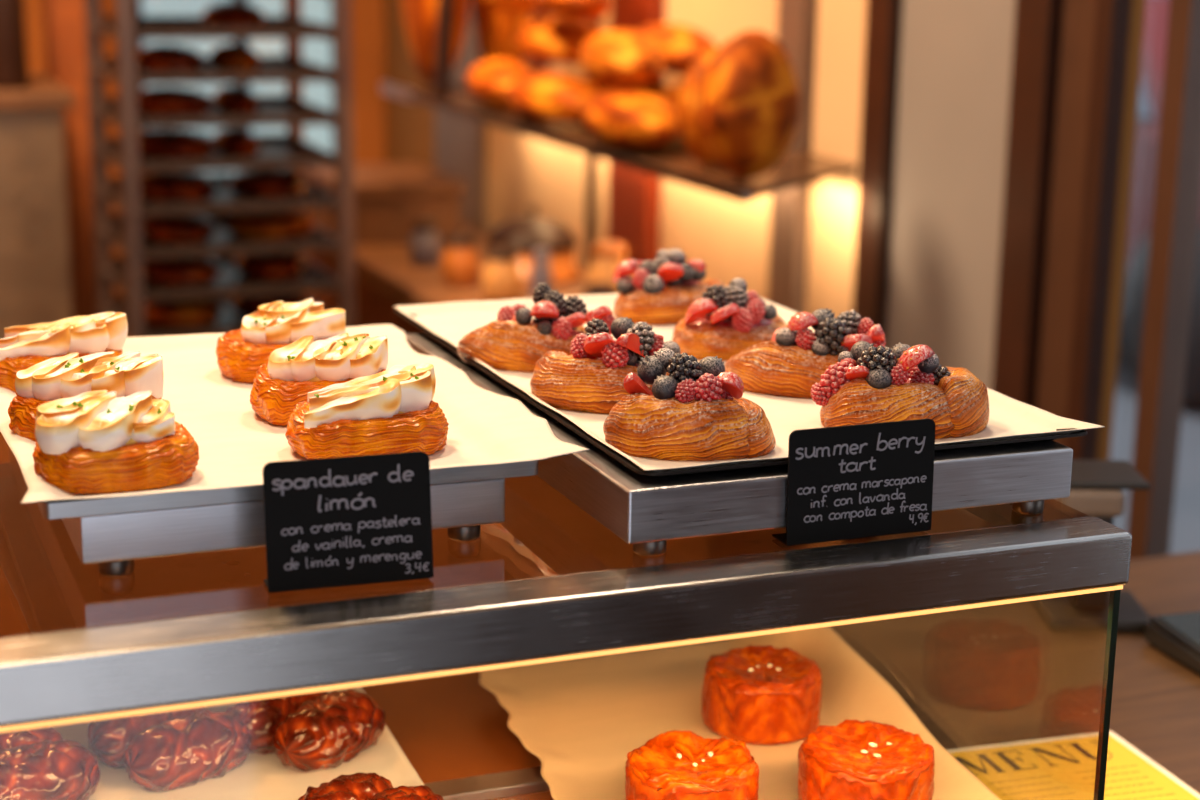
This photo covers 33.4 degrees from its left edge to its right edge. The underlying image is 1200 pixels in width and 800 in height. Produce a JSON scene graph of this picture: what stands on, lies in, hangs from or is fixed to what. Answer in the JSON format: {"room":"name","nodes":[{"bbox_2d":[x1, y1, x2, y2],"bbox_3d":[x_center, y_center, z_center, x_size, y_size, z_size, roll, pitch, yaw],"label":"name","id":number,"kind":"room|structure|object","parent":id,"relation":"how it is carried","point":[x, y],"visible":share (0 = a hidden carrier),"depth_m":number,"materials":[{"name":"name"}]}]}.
{"room":"food shop","nodes":[
{"label":"food shop","id":0,"kind":"room"},
{"bbox_2d":[43,0,113,316],"bbox_3d":[-1.172,-1.066,4.414,0.110,3.100,0.150,-4,15,-21],"label":"wall","id":1,"kind":"structure","parent":0,"point":[64,20],"depth_m":4.46,"materials":[{"name":"paint"}]},
{"bbox_2d":[24,0,384,297],"bbox_3d":[-2.192,-1.308,5.349,3.500,3.100,0.100,-4,15,-21],"label":"wall","id":2,"kind":"structure","parent":0,"point":[367,15],"depth_m":5.97,"materials":[{"name":"paint"}]},
{"bbox_2d":[134,0,335,181],"bbox_3d":[-1.060,-1.242,5.839,0.630,1.220,0.075,-4,15,-21],"label":"window","id":3,"kind":"structure","parent":2,"relation":"in","point":[318,51],"depth_m":5.96,"materials":[{"name":"clear glass"}]},
{"bbox_2d":[383,0,1145,459],"bbox_3d":[0.868,-0.513,2.256,0.020,3.100,8.300,-4,15,-21],"label":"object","id":4,"kind":"structure","parent":0,"point":[409,127],"depth_m":2.78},
{"bbox_2d":[434,0,486,230],"bbox_3d":[-0.359,-1.236,5.177,0.030,3.100,0.387,-4,15,-21],"label":"trim","id":5,"kind":"structure","parent":4,"relation":"attached to","point":[460,141],"depth_m":5.22,"materials":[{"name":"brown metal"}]},
{"bbox_2d":[486,11,587,275],"bbox_3d":[-0.146,-1.113,4.682,0.012,3.100,0.705,-4,15,-21],"label":"trim","id":6,"kind":"structure","parent":4,"relation":"attached to","point":[523,171],"depth_m":4.78,"materials":[{"name":"paint"}]},
{"bbox_2d":[585,19,599,276],"bbox_3d":[-0.005,-1.027,4.334,0.016,3.100,0.055,-4,15,-21],"label":"trim","id":7,"kind":"structure","parent":4,"relation":"attached to","point":[591,161],"depth_m":4.47,"materials":[{"name":"brown wood"}]},
{"bbox_2d":[597,6,610,241],"bbox_3d":[0.033,-1.006,4.247,0.012,3.100,0.130,-4,15,-21],"label":"trim","id":8,"kind":"structure","parent":4,"relation":"attached to","point":[605,21],"depth_m":4.41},
{"bbox_2d":[381,81,855,201],"bbox_3d":[0.006,-0.518,3.913,0.345,0.058,1.970,-4,15,-21],"label":"shelf","id":9,"kind":"object","parent":4,"relation":"attached to","point":[673,161],"visible":0.68,"depth_m":3.44,"materials":[{"name":"metal"}]},
{"bbox_2d":[401,0,427,82],"bbox_3d":[-0.398,-0.983,4.614,0.126,0.505,0.165,-9,17,-35],"label":"baguette","id":10,"kind":"object","parent":9,"relation":"on","point":[406,4],"visible":0.16,"depth_m":4.65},
{"bbox_2d":[411,0,469,86],"bbox_3d":[-0.350,-0.950,4.476,0.119,0.507,0.166,-7,16,-31],"label":"baguette","id":11,"kind":"object","parent":9,"relation":"on","point":[423,12],"visible":0.73,"depth_m":4.46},
{"bbox_2d":[433,0,455,99],"bbox_3d":[-0.329,-0.848,4.282,0.016,0.407,0.157,-4,15,-21],"label":"board","id":12,"kind":"object","parent":9,"relation":"on","point":[442,60],"visible":1,"depth_m":4.30,"materials":[{"name":"brown wood"}]},
{"bbox_2d":[466,58,533,105],"bbox_3d":[-0.205,-0.670,4.194,0.149,0.089,0.377,-2,14,-12],"label":"loaf","id":13,"kind":"object","parent":9,"relation":"on","point":[487,81],"visible":0.67,"depth_m":4.09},
{"bbox_2d":[472,0,531,62],"bbox_3d":[-0.221,-0.972,4.583,0.115,0.508,0.166,-9,17,-37],"label":"basket","id":14,"kind":"object","parent":9,"relation":"on","point":[496,30],"visible":0.51,"depth_m":4.56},
{"bbox_2d":[505,71,599,123],"bbox_3d":[-0.088,-0.586,3.854,0.146,0.089,0.372,-5,15,-24],"label":"loaf","id":15,"kind":"object","parent":9,"relation":"on","point":[544,95],"visible":0.81,"depth_m":3.76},
{"bbox_2d":[584,76,665,93],"bbox_3d":[0.047,-0.606,3.946,0.146,0.091,0.375,-4,14,-20],"label":"loaf","id":16,"kind":"object","parent":9,"relation":"on","point":[655,87],"visible":0.14,"depth_m":3.84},
{"bbox_2d":[514,16,602,63],"bbox_3d":[-0.075,-0.729,4.043,0.145,0.089,0.375,-5,15,-23],"label":"loaf","id":17,"kind":"object","parent":16,"relation":"on","point":[555,39],"visible":0.74,"depth_m":3.96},
{"bbox_2d":[473,0,537,10],"bbox_3d":[-0.169,-0.874,4.257,0.153,0.089,0.380,-7,16,-31],"label":"loaf","id":18,"kind":"object","parent":17,"relation":"on","point":[515,5],"visible":0.63,"depth_m":4.18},
{"bbox_2d":[533,0,610,19],"bbox_3d":[-0.055,-0.773,3.816,0.144,0.091,0.370,-2,14,-11],"label":"loaf","id":19,"kind":"object","parent":17,"relation":"on","point":[573,9],"visible":1,"depth_m":3.68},
{"bbox_2d":[636,23,716,73],"bbox_3d":[0.137,-0.667,3.788,0.145,0.089,0.372,-2,14,-11],"label":"loaf","id":20,"kind":"object","parent":16,"relation":"on","point":[681,45],"visible":0.56,"depth_m":3.66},
{"bbox_2d":[583,87,678,144],"bbox_3d":[0.054,-0.501,3.511,0.146,0.090,0.374,-3,14,-15],"label":"bread roll","id":21,"kind":"object","parent":9,"relation":"on","point":[623,115],"visible":0.96,"depth_m":3.40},
{"bbox_2d":[579,29,665,82],"bbox_3d":[0.041,-0.623,3.606,0.144,0.091,0.374,-1,14,-10],"label":"loaf","id":22,"kind":"object","parent":21,"relation":"on","point":[618,55],"visible":1,"depth_m":3.48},
{"bbox_2d":[656,84,682,133],"bbox_3d":[0.181,-0.526,3.624,0.148,0.089,0.375,-3,14,-17],"label":"loaf","id":23,"kind":"object","parent":9,"relation":"on","point":[671,94],"visible":0.09,"depth_m":3.61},
{"bbox_2d":[677,47,719,164],"bbox_3d":[0.197,-0.476,3.240,0.152,0.191,0.096,-10,17,-38],"label":"loaf","id":24,"kind":"object","parent":9,"relation":"on","point":[691,131],"visible":0.33,"depth_m":3.20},
{"bbox_2d":[700,30,799,178],"bbox_3d":[0.234,-0.449,3.054,0.165,0.226,0.113,-8,16,-34],"label":"loaf","id":25,"kind":"object","parent":9,"relation":"on","point":[750,96],"visible":1,"depth_m":3.01,"materials":[{"name":"food"}]},
{"bbox_2d":[607,0,664,276],"bbox_3d":[0.084,-0.966,4.085,0.040,3.100,0.215,-4,15,-21],"label":"trim","id":26,"kind":"structure","parent":4,"relation":"attached to","point":[634,196],"depth_m":4.15,"materials":[{"name":"paint"}]},
{"bbox_2d":[659,0,777,299],"bbox_3d":[0.239,-0.881,3.744,0.012,3.100,0.545,-4,15,-21],"label":"trim","id":27,"kind":"structure","parent":4,"relation":"attached to","point":[731,237],"depth_m":3.84,"materials":[{"name":"paint"}]},
{"bbox_2d":[767,0,817,551],"bbox_3d":[0.349,-0.808,3.446,0.035,3.100,0.102,-4,15,-21],"label":"trim","id":28,"kind":"structure","parent":4,"relation":"attached to","point":[797,19],"depth_m":3.51,"materials":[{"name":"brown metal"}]},
{"bbox_2d":[796,0,866,549],"bbox_3d":[0.417,-0.774,3.312,0.012,3.100,0.199,-4,15,-21],"label":"trim","id":29,"kind":"structure","parent":4,"relation":"attached to","point":[841,24],"depth_m":3.40,"materials":[{"name":"wood"}]},
{"bbox_2d":[842,0,902,544],"bbox_3d":[0.461,-0.742,3.180,0.030,3.100,0.080,-4,15,-21],"label":"trim","id":30,"kind":"structure","parent":4,"relation":"attached to","point":[883,17],"depth_m":3.25,"materials":[{"name":"brown wood"}]},
{"bbox_2d":[875,0,1015,540],"bbox_3d":[0.549,-0.695,2.989,0.012,3.100,0.344,-4,15,-21],"label":"wall","id":31,"kind":"structure","parent":4,"relation":"attached to","point":[955,67],"depth_m":3.08,"materials":[{"name":"paint"}]},
{"bbox_2d":[982,0,1063,528],"bbox_3d":[0.621,-0.646,2.790,0.030,3.100,0.085,-4,15,-21],"label":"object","id":32,"kind":"structure","parent":4,"relation":"attached to","point":[1038,23],"depth_m":2.86,"materials":[{"name":"brown wood"}]},
{"bbox_2d":[1036,0,1096,508],"bbox_3d":[0.666,-0.625,2.705,0.012,3.100,0.100,-4,15,-21],"label":"trim","id":33,"kind":"structure","parent":4,"relation":"attached to","point":[1078,18],"depth_m":2.80,"materials":[{"name":"brown metal"}]},
{"bbox_2d":[1064,0,1131,517],"bbox_3d":[0.684,-0.608,2.637,0.030,3.100,0.039,-4,15,-21],"label":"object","id":34,"kind":"structure","parent":4,"relation":"attached to","point":[1113,17],"depth_m":2.71,"materials":[{"name":"brown wood"}]},
{"bbox_2d":[1127,0,1199,558],"bbox_3d":[1.193,-0.541,1.474,0.040,2.370,2.462,-4,15,-21],"label":"window","id":35,"kind":"structure","parent":4,"relation":"in","point":[1176,200],"depth_m":2.65,"materials":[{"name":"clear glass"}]},
{"bbox_3d":[-0.950,1.019,2.498,3.600,0.050,7.200,-4,15,-21],"label":"floor","id":36,"kind":"structure","parent":0,"visible":0},
{"bbox_2d":[0,73,73,338],"bbox_3d":[-1.560,-0.078,4.341,0.805,1.200,0.535,-4,15,-21],"label":"cabinet","id":37,"kind":"object","parent":36,"relation":"on","point":[36,287],"visible":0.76,"depth_m":4.16,"materials":[{"name":"brown wood"}]},
{"bbox_2d":[0,0,28,88],"bbox_3d":[-1.243,-0.816,4.164,0.090,0.328,0.090,-4,15,-21],"label":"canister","id":38,"kind":"object","parent":37,"relation":"on","point":[13,43],"visible":1,"depth_m":4.15,"materials":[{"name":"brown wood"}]},
{"bbox_2d":[84,0,355,336],"bbox_3d":[-0.794,-0.361,4.184,0.458,1.850,0.480,-4,15,-21],"label":"rack","id":39,"kind":"object","parent":36,"relation":"on","point":[129,207],"visible":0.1,"depth_m":4.03,"materials":[{"name":"metal"}]},
{"bbox_2d":[113,295,308,335],"bbox_3d":[-0.795,-0.183,4.222,0.394,0.022,0.424,-4,15,-21],"label":"tray","id":40,"kind":"object","parent":39,"relation":"on","point":[229,320],"visible":0.26,"depth_m":4.13,"materials":[{"name":"metal"}]},
{"bbox_2d":[145,298,221,327],"bbox_3d":[-0.880,-0.195,4.168,0.181,0.056,0.263,-4,15,-21],"label":"loaf","id":41,"kind":"object","parent":40,"relation":"on","point":[189,313],"visible":0.59,"depth_m":4.07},
{"bbox_2d":[231,293,306,315],"bbox_3d":[-0.699,-0.209,4.239,0.164,0.057,0.264,-4,15,-21],"label":"loaf","id":42,"kind":"object","parent":40,"relation":"on","point":[246,305],"visible":0.32,"depth_m":4.17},
{"bbox_2d":[102,16,334,38],"bbox_3d":[-0.785,-0.761,4.083,0.394,0.022,0.424,-4,15,-21],"label":"tray","id":43,"kind":"object","parent":39,"relation":"on","point":[146,27],"visible":0.93,"depth_m":3.94,"materials":[{"name":"metal"}]},
{"bbox_2d":[202,1,265,26],"bbox_3d":[-0.746,-0.782,4.076,0.122,0.056,0.264,-4,15,-21],"label":"loaf","id":44,"kind":"object","parent":43,"relation":"on","point":[228,13],"visible":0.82,"depth_m":3.99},
{"bbox_2d":[103,56,335,83],"bbox_3d":[-0.786,-0.679,4.103,0.394,0.022,0.424,-4,15,-21],"label":"tray","id":45,"kind":"object","parent":39,"relation":"on","point":[272,68],"visible":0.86,"depth_m":3.94,"materials":[{"name":"metal"}]},
{"bbox_2d":[136,44,204,71],"bbox_3d":[-0.872,-0.691,4.048,0.146,0.057,0.266,-4,15,-21],"label":"loaf","id":46,"kind":"object","parent":45,"relation":"on","point":[163,57],"visible":0.86,"depth_m":3.96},
{"bbox_2d":[209,43,260,70],"bbox_3d":[-0.748,-0.700,4.096,0.094,0.057,0.265,-4,15,-21],"label":"loaf","id":47,"kind":"object","parent":45,"relation":"on","point":[226,57],"visible":0.91,"depth_m":4.01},
{"bbox_2d":[105,95,336,128],"bbox_3d":[-0.788,-0.596,4.122,0.394,0.022,0.424,-4,15,-21],"label":"tray","id":48,"kind":"object","parent":39,"relation":"on","point":[274,110],"visible":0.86,"depth_m":3.97,"materials":[{"name":"metal"}]},
{"bbox_2d":[137,86,214,115],"bbox_3d":[-0.872,-0.608,4.067,0.177,0.057,0.266,-4,15,-21],"label":"loaf","id":49,"kind":"object","parent":48,"relation":"on","point":[164,100],"visible":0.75,"depth_m":3.98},
{"bbox_2d":[213,85,258,114],"bbox_3d":[-0.750,-0.617,4.116,0.084,0.057,0.264,-4,15,-21],"label":"loaf","id":50,"kind":"object","parent":48,"relation":"on","point":[229,99],"visible":0.91,"depth_m":4.04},
{"bbox_2d":[107,134,336,172],"bbox_3d":[-0.789,-0.513,4.142,0.394,0.022,0.424,-4,15,-21],"label":"tray","id":51,"kind":"object","parent":39,"relation":"on","point":[276,150],"visible":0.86,"depth_m":4.00,"materials":[{"name":"metal"}]},
{"bbox_2d":[139,128,218,159],"bbox_3d":[-0.875,-0.525,4.088,0.187,0.057,0.266,-4,15,-21],"label":"loaf","id":52,"kind":"object","parent":51,"relation":"on","point":[162,143],"visible":0.87,"depth_m":4.00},
{"bbox_2d":[214,127,259,157],"bbox_3d":[-0.751,-0.535,4.136,0.085,0.056,0.264,-4,15,-21],"label":"loaf","id":53,"kind":"object","parent":51,"relation":"on","point":[234,142],"visible":0.97,"depth_m":4.06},
{"bbox_2d":[108,174,337,215],"bbox_3d":[-0.791,-0.431,4.162,0.394,0.022,0.424,-4,15,-21],"label":"tray","id":54,"kind":"object","parent":39,"relation":"on","point":[224,200],"visible":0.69,"depth_m":4.00,"materials":[{"name":"metal"}]},
{"bbox_2d":[140,171,219,202],"bbox_3d":[-0.876,-0.443,4.108,0.190,0.057,0.270,-4,15,-21],"label":"loaf","id":55,"kind":"object","parent":54,"relation":"on","point":[177,186],"visible":0.77,"depth_m":4.02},
{"bbox_2d":[228,168,307,199],"bbox_3d":[-0.694,-0.456,4.178,0.163,0.057,0.262,-4,15,-21],"label":"loaf","id":56,"kind":"object","parent":54,"relation":"on","point":[275,183],"visible":0.93,"depth_m":4.09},
{"bbox_2d":[110,213,337,258],"bbox_3d":[-0.792,-0.348,4.182,0.394,0.022,0.424,-4,15,-21],"label":"tray","id":57,"kind":"object","parent":39,"relation":"on","point":[223,242],"visible":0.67,"depth_m":4.03,"materials":[{"name":"metal"}]},
{"bbox_2d":[142,214,215,244],"bbox_3d":[-0.877,-0.360,4.128,0.166,0.057,0.267,-4,15,-21],"label":"loaf","id":58,"kind":"object","parent":57,"relation":"on","point":[185,229],"visible":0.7,"depth_m":4.04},
{"bbox_2d":[224,210,312,240],"bbox_3d":[-0.695,-0.374,4.199,0.182,0.057,0.263,-4,15,-21],"label":"loaf","id":59,"kind":"object","parent":57,"relation":"on","point":[290,224],"visible":0.88,"depth_m":4.11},
{"bbox_2d":[112,252,338,301],"bbox_3d":[-0.793,-0.265,4.202,0.394,0.022,0.424,-4,15,-21],"label":"tray","id":60,"kind":"object","parent":39,"relation":"on","point":[230,282],"visible":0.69,"depth_m":4.07,"materials":[{"name":"metal"}]},
{"bbox_2d":[143,256,221,286],"bbox_3d":[-0.878,-0.278,4.147,0.181,0.057,0.262,-4,15,-21],"label":"loaf","id":61,"kind":"object","parent":60,"relation":"on","point":[182,271],"visible":0.67,"depth_m":4.06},
{"bbox_2d":[234,252,306,281],"bbox_3d":[-0.697,-0.292,4.219,0.142,0.056,0.262,-4,15,-21],"label":"loaf","id":62,"kind":"object","parent":60,"relation":"on","point":[277,267],"visible":0.75,"depth_m":4.13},
{"bbox_2d":[309,219,775,558],"bbox_3d":[-0.235,0.121,4.482,0.420,0.790,2.050,-4,15,-21],"label":"countertop","id":63,"kind":"structure","parent":36,"relation":"on","point":[387,278],"depth_m":4.49,"materials":[{"name":"brown wood"}]},
{"bbox_2d":[304,163,464,245],"bbox_3d":[-0.546,-0.495,5.018,0.300,0.145,0.420,-4,15,-21],"label":"wooden crate","id":64,"kind":"object","parent":63,"relation":"on","point":[389,197],"visible":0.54,"depth_m":4.85,"materials":[{"name":"brown wood"}]},
{"bbox_2d":[410,219,439,265],"bbox_3d":[-0.398,-0.359,4.557,0.068,0.102,0.068,-4,15,-21],"label":"storage jar","id":65,"kind":"object","parent":63,"relation":"on","point":[424,243],"visible":1,"depth_m":4.53,"materials":[{"name":"clear glass"}]},
{"bbox_2d":[442,233,478,285],"bbox_3d":[-0.302,-0.304,4.322,0.080,0.107,0.080,-4,15,-21],"label":"storage jar","id":66,"kind":"object","parent":63,"relation":"on","point":[460,261],"visible":1,"depth_m":4.29,"materials":[{"name":"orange glass"}]},
{"bbox_2d":[482,246,522,300],"bbox_3d":[-0.202,-0.259,4.130,0.084,0.112,0.084,-4,15,-21],"label":"storage jar","id":67,"kind":"object","parent":63,"relation":"on","point":[502,274],"visible":0.91,"depth_m":4.10,"materials":[{"name":"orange glass"}]},
{"bbox_2d":[487,206,581,284],"bbox_3d":[-0.149,-0.349,4.418,0.220,0.156,0.220,-4,15,-21],"label":"cake dome","id":68,"kind":"object","parent":63,"relation":"on","point":[525,234],"visible":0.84,"depth_m":4.35,"materials":[{"name":"clear glass"}]},
{"bbox_2d":[530,248,552,297],"bbox_3d":[-0.116,-0.232,3.973,0.044,0.137,0.044,-4,15,-21],"label":"bottle","id":69,"kind":"object","parent":63,"relation":"on","point":[541,272],"visible":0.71,"depth_m":3.95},
{"bbox_2d":[585,282,617,294],"bbox_3d":[0.002,-0.153,3.686,0.080,0.122,0.080,-4,15,-21],"label":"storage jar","id":70,"kind":"object","parent":63,"relation":"on","point":[594,288],"visible":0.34,"depth_m":3.65,"materials":[{"name":"glass"}]},
{"bbox_2d":[586,241,631,292],"bbox_3d":[0.017,-0.234,3.960,0.090,0.152,0.090,-4,15,-21],"label":"storage jar","id":71,"kind":"object","parent":63,"relation":"on","point":[607,255],"visible":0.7,"depth_m":3.92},
{"bbox_2d":[830,551,1199,793],"bbox_3d":[-0.137,0.760,1.498,2.420,0.946,0.710,-4,15,-21],"label":"countertop","id":72,"kind":"structure","parent":36,"relation":"on","point":[996,674],"depth_m":1.70,"materials":[{"name":"brown wood"}]},
{"bbox_2d":[0,432,1131,799],"bbox_3d":[-0.411,0.186,1.301,1.350,0.254,0.614,-4,15,-21],"label":"display case","id":73,"kind":"object","parent":72,"relation":"on","point":[549,582],"visible":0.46,"depth_m":1.18,"materials":[{"name":"metal"}]},
{"bbox_2d":[61,478,504,576],"bbox_3d":[-0.248,0.029,1.339,0.249,0.039,0.408,-4,15,-21],"label":"steel riser","id":74,"kind":"object","parent":73,"relation":"on","point":[111,541],"visible":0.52,"depth_m":1.13,"materials":[{"name":"metal"}]},
{"bbox_2d":[37,326,537,518],"bbox_3d":[-0.249,0.004,1.341,0.290,0.009,0.424,-4,15,-21],"label":"baking tray","id":75,"kind":"object","parent":74,"relation":"on","point":[56,509],"visible":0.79,"depth_m":1.13,"materials":[{"name":"grey metal"}]},
{"bbox_2d":[0,324,588,503],"bbox_3d":[-0.237,-0.001,1.346,0.340,0.012,0.441,-4,15,-21],"label":"sheet","id":76,"kind":"object","parent":75,"relation":"on","point":[235,444],"visible":0.4,"depth_m":1.29,"materials":[{"name":"paper"}]},
{"bbox_2d":[0,312,127,392],"bbox_3d":[-0.381,-0.034,1.395,0.103,0.048,0.076,-3,14,-17],"label":"pastry","id":77,"kind":"object","parent":76,"relation":"on","point":[23,347],"visible":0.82,"depth_m":1.37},
{"bbox_2d":[8,351,163,441],"bbox_3d":[-0.324,-0.003,1.262,0.096,0.051,0.073,-2,14,-11],"label":"pastry","id":78,"kind":"object","parent":76,"relation":"on","point":[128,373],"visible":0.59,"depth_m":1.24,"materials":[{"name":"food"}]},
{"bbox_2d":[32,390,198,493],"bbox_3d":[-0.282,0.022,1.165,0.096,0.050,0.075,-4,15,-21],"label":"pastry","id":79,"kind":"object","parent":76,"relation":"on","point":[98,441],"visible":1,"depth_m":1.14,"materials":[{"name":"food"}]},
{"bbox_2d":[216,298,345,382],"bbox_3d":[-0.230,-0.045,1.442,0.093,0.051,0.074,-7,16,-29],"label":"pastry","id":80,"kind":"object","parent":76,"relation":"on","point":[240,353],"visible":0.77,"depth_m":1.42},
{"bbox_2d":[249,333,387,425],"bbox_3d":[-0.184,-0.016,1.325,0.098,0.051,0.076,-5,15,-23],"label":"pastry","id":81,"kind":"object","parent":76,"relation":"on","point":[305,365],"visible":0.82,"depth_m":1.30,"materials":[{"name":"food"}]},
{"bbox_2d":[285,363,448,458],"bbox_3d":[-0.143,0.006,1.237,0.103,0.050,0.078,-5,15,-24],"label":"pastry","id":82,"kind":"object","parent":76,"relation":"on","point":[392,410],"visible":0.98,"depth_m":1.21,"materials":[{"name":"food"}]},
{"bbox_2d":[262,451,433,592],"bbox_3d":[-0.141,0.066,1.118,0.094,0.072,0.022,-4,14,-19],"label":"price card","id":83,"kind":"object","parent":73,"relation":"on","point":[364,519],"visible":1,"depth_m":1.11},
{"bbox_2d":[406,333,1072,555],"bbox_3d":[0.071,0.010,1.431,0.306,0.043,0.472,-4,15,-21],"label":"steel riser","id":84,"kind":"object","parent":73,"relation":"on","point":[646,512],"visible":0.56,"depth_m":1.22,"materials":[{"name":"metal"}]},
{"bbox_2d":[393,308,1086,476],"bbox_3d":[0.072,-0.024,1.465,0.315,0.007,0.535,-4,15,-21],"label":"baking tray","id":85,"kind":"object","parent":84,"relation":"on","point":[623,460],"visible":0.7,"depth_m":1.26,"materials":[{"name":"black metal"}]},
{"bbox_2d":[394,291,1104,471],"bbox_3d":[0.076,-0.026,1.466,0.321,0.009,0.535,-4,15,-21],"label":"sheet","id":86,"kind":"object","parent":84,"relation":"on","point":[1009,418],"visible":0.29,"depth_m":1.34,"materials":[{"name":"paper"}]},
{"bbox_2d":[457,283,614,372],"bbox_3d":[-0.047,-0.056,1.471,0.118,0.059,0.072,5,14,16],"label":"tart","id":87,"kind":"object","parent":86,"relation":"on","point":[513,342],"visible":0.79,"depth_m":1.45,"materials":[{"name":"food"}]},
{"bbox_2d":[530,317,680,413],"bbox_3d":[0.006,-0.027,1.354,0.110,0.058,0.075,3,14,7],"label":"tart","id":88,"kind":"object","parent":86,"relation":"on","point":[589,380],"visible":0.8,"depth_m":1.33,"materials":[{"name":"food"}]},
{"bbox_2d":[612,248,725,324],"bbox_3d":[0.063,-0.098,1.657,0.111,0.057,0.075,-11,18,-40],"label":"tart","id":89,"kind":"object","parent":86,"relation":"on","point":[661,291],"visible":0.84,"depth_m":1.63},
{"bbox_2d":[603,348,775,460],"bbox_3d":[0.055,0.000,1.242,0.104,0.061,0.077,-3,14,-16],"label":"tart","id":90,"kind":"object","parent":86,"relation":"on","point":[699,411],"visible":1,"depth_m":1.22,"materials":[{"name":"food"}]},
{"bbox_2d":[672,278,787,360],"bbox_3d":[0.104,-0.065,1.526,0.104,0.056,0.075,-5,15,-23],"label":"tart","id":91,"kind":"object","parent":86,"relation":"on","point":[728,321],"visible":0.86,"depth_m":1.50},
{"bbox_2d":[725,308,885,398],"bbox_3d":[0.148,-0.037,1.406,0.121,0.058,0.077,5,14,17],"label":"tart","id":92,"kind":"object","parent":86,"relation":"on","point":[794,359],"visible":0.73,"depth_m":1.38,"materials":[{"name":"food"}]},
{"bbox_2d":[811,341,989,438],"bbox_3d":[0.196,-0.011,1.301,0.118,0.059,0.078,0,14,-6],"label":"tart","id":93,"kind":"object","parent":86,"relation":"on","point":[867,384],"visible":0.94,"depth_m":1.28,"materials":[{"name":"food"}]},
{"bbox_2d":[772,419,935,545],"bbox_3d":[0.155,0.047,1.219,0.100,0.071,0.022,-4,15,-21],"label":"price card","id":94,"kind":"object","parent":73,"relation":"on","point":[872,479],"visible":1,"depth_m":1.21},
{"bbox_3d":[0.113,0.269,1.446,0.241,0.008,0.351,-4,15,-21],"label":"baking tray","id":95,"kind":"object","parent":73,"relation":"in","visible":0},
{"bbox_2d":[479,627,1000,799],"bbox_3d":[0.081,0.237,1.461,0.303,0.045,0.425,-4,15,-21],"label":"sheet","id":96,"kind":"object","parent":95,"relation":"on","point":[582,718],"visible":0.56,"depth_m":1.53,"materials":[{"name":"paper"}]},
{"bbox_2d":[625,730,758,799],"bbox_3d":[0.061,0.260,1.343,0.091,0.051,0.090,-1,14,-6],"label":"cake","id":97,"kind":"object","parent":96,"relation":"on","point":[674,764],"visible":1,"depth_m":1.32,"materials":[{"name":"food"}]},
{"bbox_2d":[701,645,821,743],"bbox_3d":[0.123,0.221,1.512,0.090,0.050,0.090,-11,18,-42],"label":"cake","id":98,"kind":"object","parent":96,"relation":"on","point":[752,694],"visible":0.96,"depth_m":1.48,"materials":[{"name":"food"}]},
{"bbox_2d":[798,719,934,799],"bbox_3d":[0.181,0.257,1.366,0.093,0.050,0.092,9,16,31],"label":"cake","id":99,"kind":"object","parent":96,"relation":"on","point":[849,759],"visible":1,"depth_m":1.34,"materials":[{"name":"food"}]},
{"bbox_3d":[-0.256,0.289,1.338,0.281,0.008,0.421,-4,15,-21],"label":"baking tray","id":100,"kind":"object","parent":73,"relation":"in","visible":0},
{"bbox_2d":[51,686,423,799],"bbox_3d":[-0.266,0.280,1.345,0.319,0.004,0.440,-4,15,-21],"label":"sheet","id":101,"kind":"object","parent":100,"relation":"on","point":[261,776],"visible":0.2,"depth_m":1.41,"materials":[{"name":"paper"}]},
{"bbox_2d":[0,726,99,799],"bbox_3d":[-0.399,0.250,1.371,0.094,0.044,0.109,-9,17,-36],"label":"pastry","id":102,"kind":"object","parent":101,"relation":"on","point":[38,763],"visible":0.98,"depth_m":1.34,"materials":[{"name":"food"}]},
{"bbox_2d":[87,706,251,791],"bbox_3d":[-0.306,0.239,1.424,0.094,0.044,0.108,-11,18,-41],"label":"pastry","id":103,"kind":"object","parent":101,"relation":"on","point":[164,751],"visible":0.89,"depth_m":1.39,"materials":[{"name":"food"}]},
{"bbox_2d":[226,689,385,771],"bbox_3d":[-0.215,0.232,1.458,0.108,0.044,0.094,10,16,34],"label":"pastry","id":104,"kind":"object","parent":101,"relation":"on","point":[307,732],"visible":0.84,"depth_m":1.43,"materials":[{"name":"food"}]},
{"bbox_2d":[298,772,443,799],"bbox_3d":[-0.151,0.271,1.313,0.095,0.038,0.082,12,17,38],"label":"pastry","id":105,"kind":"object","parent":101,"relation":"on","point":[357,786],"visible":1,"depth_m":1.31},
{"bbox_2d":[947,731,1199,799],"bbox_3d":[0.362,0.290,1.462,0.154,0.001,0.211,-3,14,-17],"label":"menu","id":106,"kind":"object","parent":72,"relation":"on","point":[1064,767],"visible":0.88,"depth_m":1.50,"materials":[{"name":"yellow paper"}]},
{"bbox_2d":[989,765,1173,799],"bbox_3d":[0.370,0.295,1.442,0.133,0.001,0.127,-3,14,-17],"label":"print","id":107,"kind":"object","parent":106,"relation":"on","point":[1065,782],"depth_m":1.48},
{"bbox_2d":[1032,460,1149,632],"bbox_3d":[0.451,0.132,1.827,0.100,0.141,0.096,1,14,0],"label":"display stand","id":108,"kind":"object","parent":72,"relation":"on","point":[1096,487],"visible":0.65,"depth_m":1.80,"materials":[{"name":"plastic"}]},
{"bbox_2d":[1144,611,1199,674],"bbox_3d":[0.616,0.217,1.729,0.225,0.027,0.180,-3,14,-17],"label":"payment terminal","id":109,"kind":"object","parent":72,"relation":"on","point":[1177,636],"visible":1,"depth_m":1.75,"materials":[{"name":"plastic"}]},
{"label":"outside","id":110,"kind":"structure","parent":0,"visible":0},
{"bbox_2d":[1110,332,1199,554],"bbox_3d":[2.175,0.016,6.860,5.480,0.060,15.200,-4,15,-21],"label":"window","id":111,"kind":"structure","parent":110,"point":[1185,533],"depth_m":6.08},
{"bbox_2d":[1120,0,1199,407],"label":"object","id":112,"kind":"structure","parent":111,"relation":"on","point":[1156,12],"depth_m":6.79,"materials":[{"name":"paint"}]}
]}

